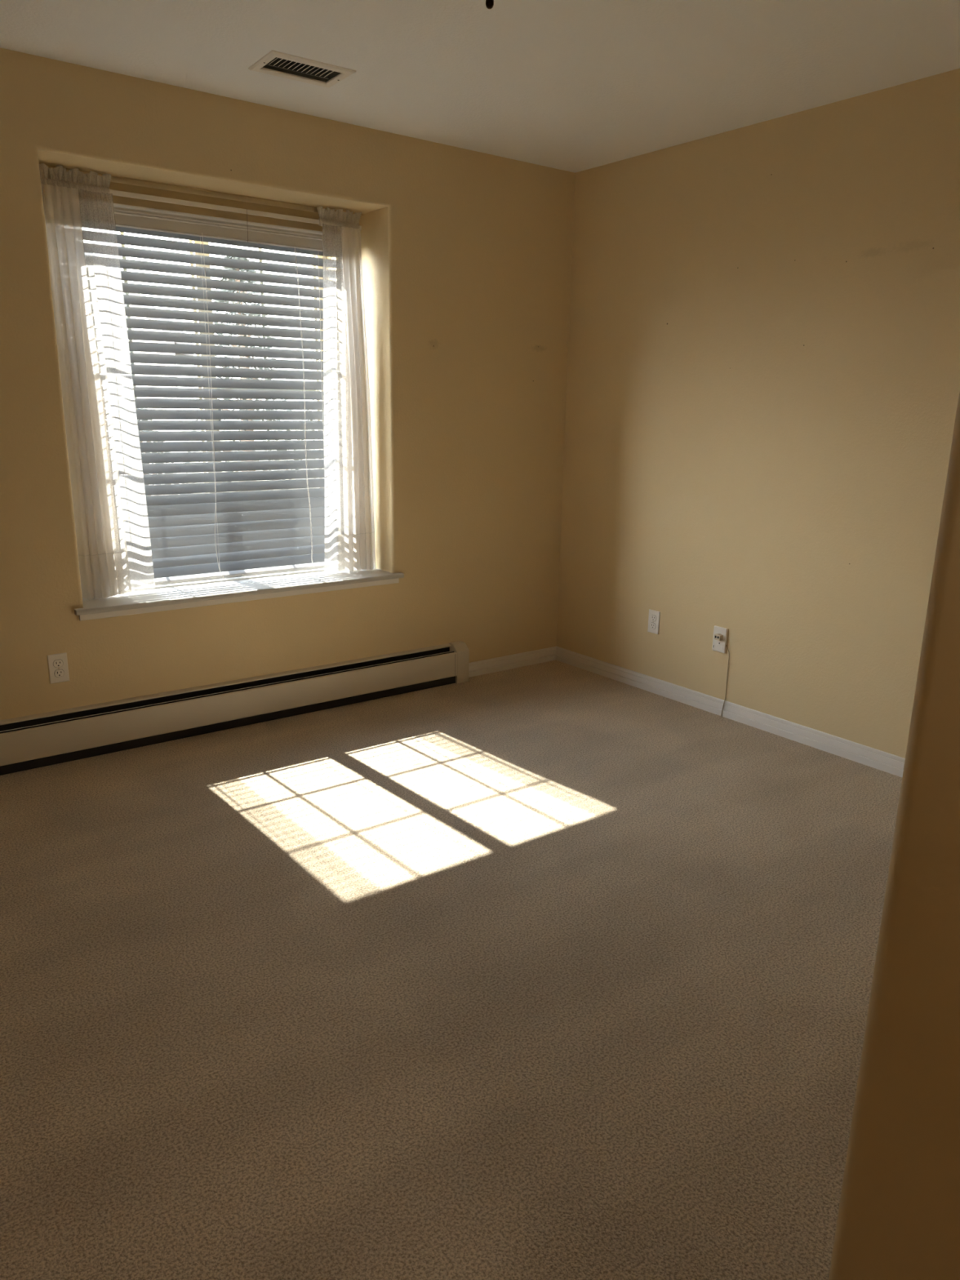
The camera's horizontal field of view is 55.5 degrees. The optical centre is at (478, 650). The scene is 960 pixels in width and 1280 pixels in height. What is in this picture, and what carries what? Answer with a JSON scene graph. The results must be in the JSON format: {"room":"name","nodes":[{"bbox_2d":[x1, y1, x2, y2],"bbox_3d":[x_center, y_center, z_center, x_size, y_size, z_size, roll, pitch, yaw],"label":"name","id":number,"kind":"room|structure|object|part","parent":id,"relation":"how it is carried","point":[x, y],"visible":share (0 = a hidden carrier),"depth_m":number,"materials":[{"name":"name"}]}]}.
{"room":"empty bedroom","nodes":[
{"label":"empty bedroom","id":0,"kind":"room"},
{"bbox_2d":[0,48,574,719],"bbox_3d":[-1.492,-0.886,3.707,5.120,3.085,0.520,-10,19,-36],"label":"wall","id":1,"kind":"structure","parent":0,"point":[467,254],"depth_m":4.04,"materials":[{"name":"beige paint"}]},
{"bbox_2d":[47,652,69,684],"bbox_3d":[-1.626,0.068,3.529,0.070,0.114,0.008,-10,19,-36],"label":"power outlet","id":2,"kind":"object","parent":1,"relation":"attached to","point":[58,667],"visible":1,"depth_m":3.53,"materials":[{"name":"white plastic"}]},
{"bbox_2d":[53,659,62,667],"bbox_3d":[-1.624,0.049,3.522,0.034,0.028,0.003,-10,19,-36],"label":"receptacle","id":3,"kind":"object","parent":2,"relation":"attached to","point":[56,663],"depth_m":3.52,"materials":[{"name":"white plastic"}]},
{"bbox_2d":[54,669,63,676],"bbox_3d":[-1.625,0.087,3.533,0.034,0.028,0.003,-10,19,-36],"label":"receptacle","id":4,"kind":"object","parent":2,"relation":"attached to","point":[58,673],"depth_m":3.53,"materials":[{"name":"white plastic"}]},
{"bbox_2d":[44,222,331,496],"bbox_3d":[-1.241,-1.182,4.079,1.240,1.670,0.080,-10,19,-36],"label":"window","id":5,"kind":"structure","parent":1,"relation":"attached to","point":[121,233],"depth_m":4.10,"materials":[{"name":"beige plastic"}]},
{"bbox_3d":[-1.482,-1.188,3.913,0.574,1.550,0.032,-10,19,-36],"label":"sash","id":6,"kind":"part","parent":5,"relation":"part of","materials":[{"name":"beige plastic"}]},
{"bbox_3d":[-0.988,-1.270,4.249,0.521,1.550,0.032,-10,19,-36],"label":"sash","id":7,"kind":"part","parent":5,"relation":"part of","materials":[{"name":"clear glass"}]},
{"bbox_2d":[79,198,344,585],"bbox_3d":[-1.117,-1.054,3.940,1.270,1.496,0.098,-10,19,-36],"label":"window blind","id":8,"kind":"object","parent":1,"relation":"attached to","point":[204,535],"visible":0.87,"depth_m":3.95,"materials":[{"name":"grey plastic"}]},
{"bbox_3d":[-1.489,-0.972,3.691,0.001,1.400,0.040,-10,19,-36],"label":"ladder cord","id":9,"kind":"part","parent":8,"relation":"part of","materials":[{"name":"white fabric"}]},
{"bbox_3d":[-1.163,-1.031,3.929,0.001,1.400,0.040,-10,19,-36],"label":"ladder cord","id":10,"kind":"part","parent":8,"relation":"part of","materials":[{"name":"white fabric"}]},
{"bbox_3d":[-1.141,-1.009,3.889,0.030,1.425,0.014,2,15,3],"label":"tilt cord","id":11,"kind":"part","parent":8,"relation":"part of","materials":[{"name":"white fabric"}]},
{"bbox_3d":[-1.138,-0.355,4.143,1.244,0.040,0.054,-10,19,-36],"label":"rail","id":12,"kind":"part","parent":8,"relation":"part of","materials":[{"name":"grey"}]},
{"bbox_3d":[-0.789,-1.072,4.131,0.047,1.404,0.007,-10,19,-36],"label":"lift cord","id":13,"kind":"part","parent":8,"relation":"part of","materials":[{"name":"white fabric"}]},
{"bbox_3d":[-0.788,-1.072,4.132,0.046,1.404,0.007,-10,19,-36],"label":"lift cord","id":14,"kind":"part","parent":8,"relation":"part of","materials":[{"name":"white fabric"}]},
{"bbox_3d":[-0.734,-1.109,4.241,0.001,1.400,0.040,-10,19,-36],"label":"ladder cord","id":15,"kind":"part","parent":8,"relation":"part of","materials":[{"name":"white fabric"}]},
{"bbox_2d":[78,189,361,242],"bbox_3d":[-1.100,-1.759,3.757,1.348,0.127,0.131,-10,19,-36],"label":"curtain rod","id":16,"kind":"object","parent":1,"relation":"attached to","point":[116,193],"visible":0.74,"depth_m":3.69,"materials":[{"name":"white metal"}]},
{"bbox_2d":[39,163,155,599],"bbox_3d":[-1.479,-1.004,3.560,0.293,1.598,0.108,-10,19,-36],"label":"sheer curtain","id":17,"kind":"object","parent":16,"relation":"hanging from","point":[105,571],"visible":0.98,"depth_m":3.52,"materials":[{"name":"white fabric"}]},
{"bbox_2d":[316,205,375,573],"bbox_3d":[-0.618,-1.158,4.184,0.285,1.598,0.118,-10,19,-36],"label":"sheer curtain","id":18,"kind":"object","parent":16,"relation":"hanging from","point":[355,549],"visible":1,"depth_m":4.19,"materials":[{"name":"white fabric"}]},
{"bbox_2d":[0,640,469,775],"bbox_3d":[-1.636,0.337,3.555,3.917,0.201,0.074,-10,19,-36],"label":"baseboard heater","id":19,"kind":"object","parent":1,"relation":"attached to","point":[28,742],"visible":1,"depth_m":3.90,"materials":[{"name":"beige metal"}]},
{"bbox_3d":[-1.681,0.338,3.555,3.845,0.198,0.020,-10,19,-36],"label":"plate","id":20,"kind":"part","parent":19,"relation":"part of","materials":[{"name":"beige metal"}]},
{"bbox_2d":[74,568,404,621],"bbox_3d":[-1.109,-0.297,4.138,1.483,0.048,0.532,-10,19,-36],"label":"window sill","id":21,"kind":"structure","parent":1,"relation":"attached to","point":[235,589],"depth_m":3.96,"materials":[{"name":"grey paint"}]},
{"bbox_2d":[468,646,556,677],"bbox_3d":[0.180,0.059,4.930,0.655,0.074,0.016,-10,19,-36],"label":"baseboard","id":22,"kind":"structure","parent":1,"relation":"attached to","point":[541,655],"depth_m":4.92,"materials":[{"name":"white paint"}]},
{"bbox_2d":[0,660,902,1279],"bbox_3d":[-0.185,1.064,1.627,5.620,0.150,5.300,-10,19,-36],"label":"floor","id":23,"kind":"structure","parent":0,"point":[553,970],"depth_m":2.20,"materials":[{"name":"beige carpet"}]},
{"bbox_2d":[0,0,959,173],"bbox_3d":[-0.660,-1.671,1.598,5.620,0.160,3.580,-10,19,-36],"label":"ceiling","id":24,"kind":"structure","parent":0,"point":[572,86],"depth_m":2.99,"materials":[{"name":"white paint"}]},
{"bbox_2d":[248,49,356,88],"bbox_3d":[-0.608,-2.061,3.132,0.308,0.129,0.209,-10,18,-34],"label":"ceiling vent","id":25,"kind":"object","parent":24,"relation":"in","point":[274,63],"visible":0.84,"depth_m":3.16,"materials":[{"name":"white metal"}]},
{"bbox_2d":[485,0,493,8],"bbox_3d":[0.021,-1.230,1.319,0.068,0.524,0.068,-10,19,-36],"label":"pull chain","id":26,"kind":"object","parent":24,"relation":"hanging from","point":[489,3],"visible":1,"depth_m":1.38,"materials":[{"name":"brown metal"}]},
{"bbox_2d":[556,68,959,758],"bbox_3d":[1.496,-0.811,3.590,0.140,2.795,3.920,-10,19,-36],"label":"wall","id":27,"kind":"structure","parent":0,"point":[763,380],"depth_m":3.80,"materials":[{"name":"beige paint"}]},
{"bbox_2d":[647,608,660,634],"bbox_3d":[0.863,-0.143,4.498,0.008,0.114,0.070,-10,19,-36],"label":"power outlet","id":28,"kind":"object","parent":27,"relation":"attached to","point":[654,615],"visible":1,"depth_m":4.49,"materials":[{"name":"white plastic"}]},
{"bbox_2d":[649,622,655,628],"bbox_3d":[0.861,-0.124,4.502,0.003,0.028,0.034,-10,19,-36],"label":"receptacle","id":29,"kind":"object","parent":28,"relation":"attached to","point":[652,625],"depth_m":4.50,"materials":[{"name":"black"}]},
{"bbox_2d":[650,614,656,621],"bbox_3d":[0.862,-0.161,4.491,0.003,0.028,0.034,-10,19,-36],"label":"receptacle","id":30,"kind":"object","parent":28,"relation":"attached to","point":[653,617],"depth_m":4.49,"materials":[{"name":"white plastic"}]},
{"bbox_2d":[711,625,728,653],"bbox_3d":[1.098,-0.050,4.176,0.035,0.115,0.072,-10,19,-36],"label":"phone jack","id":31,"kind":"object","parent":27,"relation":"attached to","point":[720,633],"visible":1,"depth_m":4.17,"materials":[{"name":"white plastic"}]},
{"bbox_2d":[720,644,729,715],"bbox_3d":[1.128,0.138,4.192,0.018,0.336,0.028,-10,19,-36],"label":"cable","id":32,"kind":"object","parent":31,"relation":"hanging from","point":[726,645],"visible":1,"depth_m":4.18,"materials":[{"name":"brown plastic"}]},
{"bbox_2d":[555,646,905,777],"bbox_3d":[1.442,0.378,3.827,0.016,0.074,3.368,-10,19,-36],"label":"baseboard","id":33,"kind":"structure","parent":27,"relation":"attached to","point":[888,762],"depth_m":4.12,"materials":[{"name":"white paint"}]},
{"bbox_2d":[828,389,959,1279],"bbox_3d":[0.676,-0.072,0.832,4.880,2.485,0.125,-10,19,-36],"label":"wall","id":34,"kind":"structure","parent":0,"point":[899,1214],"depth_m":0.68,"materials":[{"name":"beige paint"}]},
{"label":"outside","id":35,"kind":"structure","parent":0,"visible":0},
{"bbox_2d":[180,430,315,493],"bbox_3d":[-16.149,-6.319,29.746,64.000,0.200,59.440,-10,19,-36],"label":"ground","id":36,"kind":"structure","parent":35,"point":[180,430],"depth_m":32.92,"materials":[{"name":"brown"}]},
{"bbox_2d":[84,252,193,495],"bbox_3d":[-11.557,-6.031,14.592,11.600,7.310,7.600,-10,19,-36],"label":"house","id":37,"kind":"structure","parent":36,"relation":"on","point":[89,254],"depth_m":14.96,"materials":[{"name":"beige"}]},
{"bbox_2d":[109,408,178,497],"bbox_3d":[-4.764,-2.531,12.665,1.903,1.790,1.835,-10,19,-36],"label":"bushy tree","id":38,"kind":"object","parent":36,"relation":"on","point":[115,408],"visible":0.06,"depth_m":12.56,"materials":[{"name":"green plant"}]},
{"bbox_2d":[182,247,306,491],"bbox_3d":[-3.622,-4.040,14.068,2.310,3.996,2.287,-10,19,-36],"label":"bushy tree","id":39,"kind":"object","parent":36,"relation":"on","point":[224,256],"visible":0.14,"depth_m":13.74,"materials":[{"name":"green plant"}]}
]}

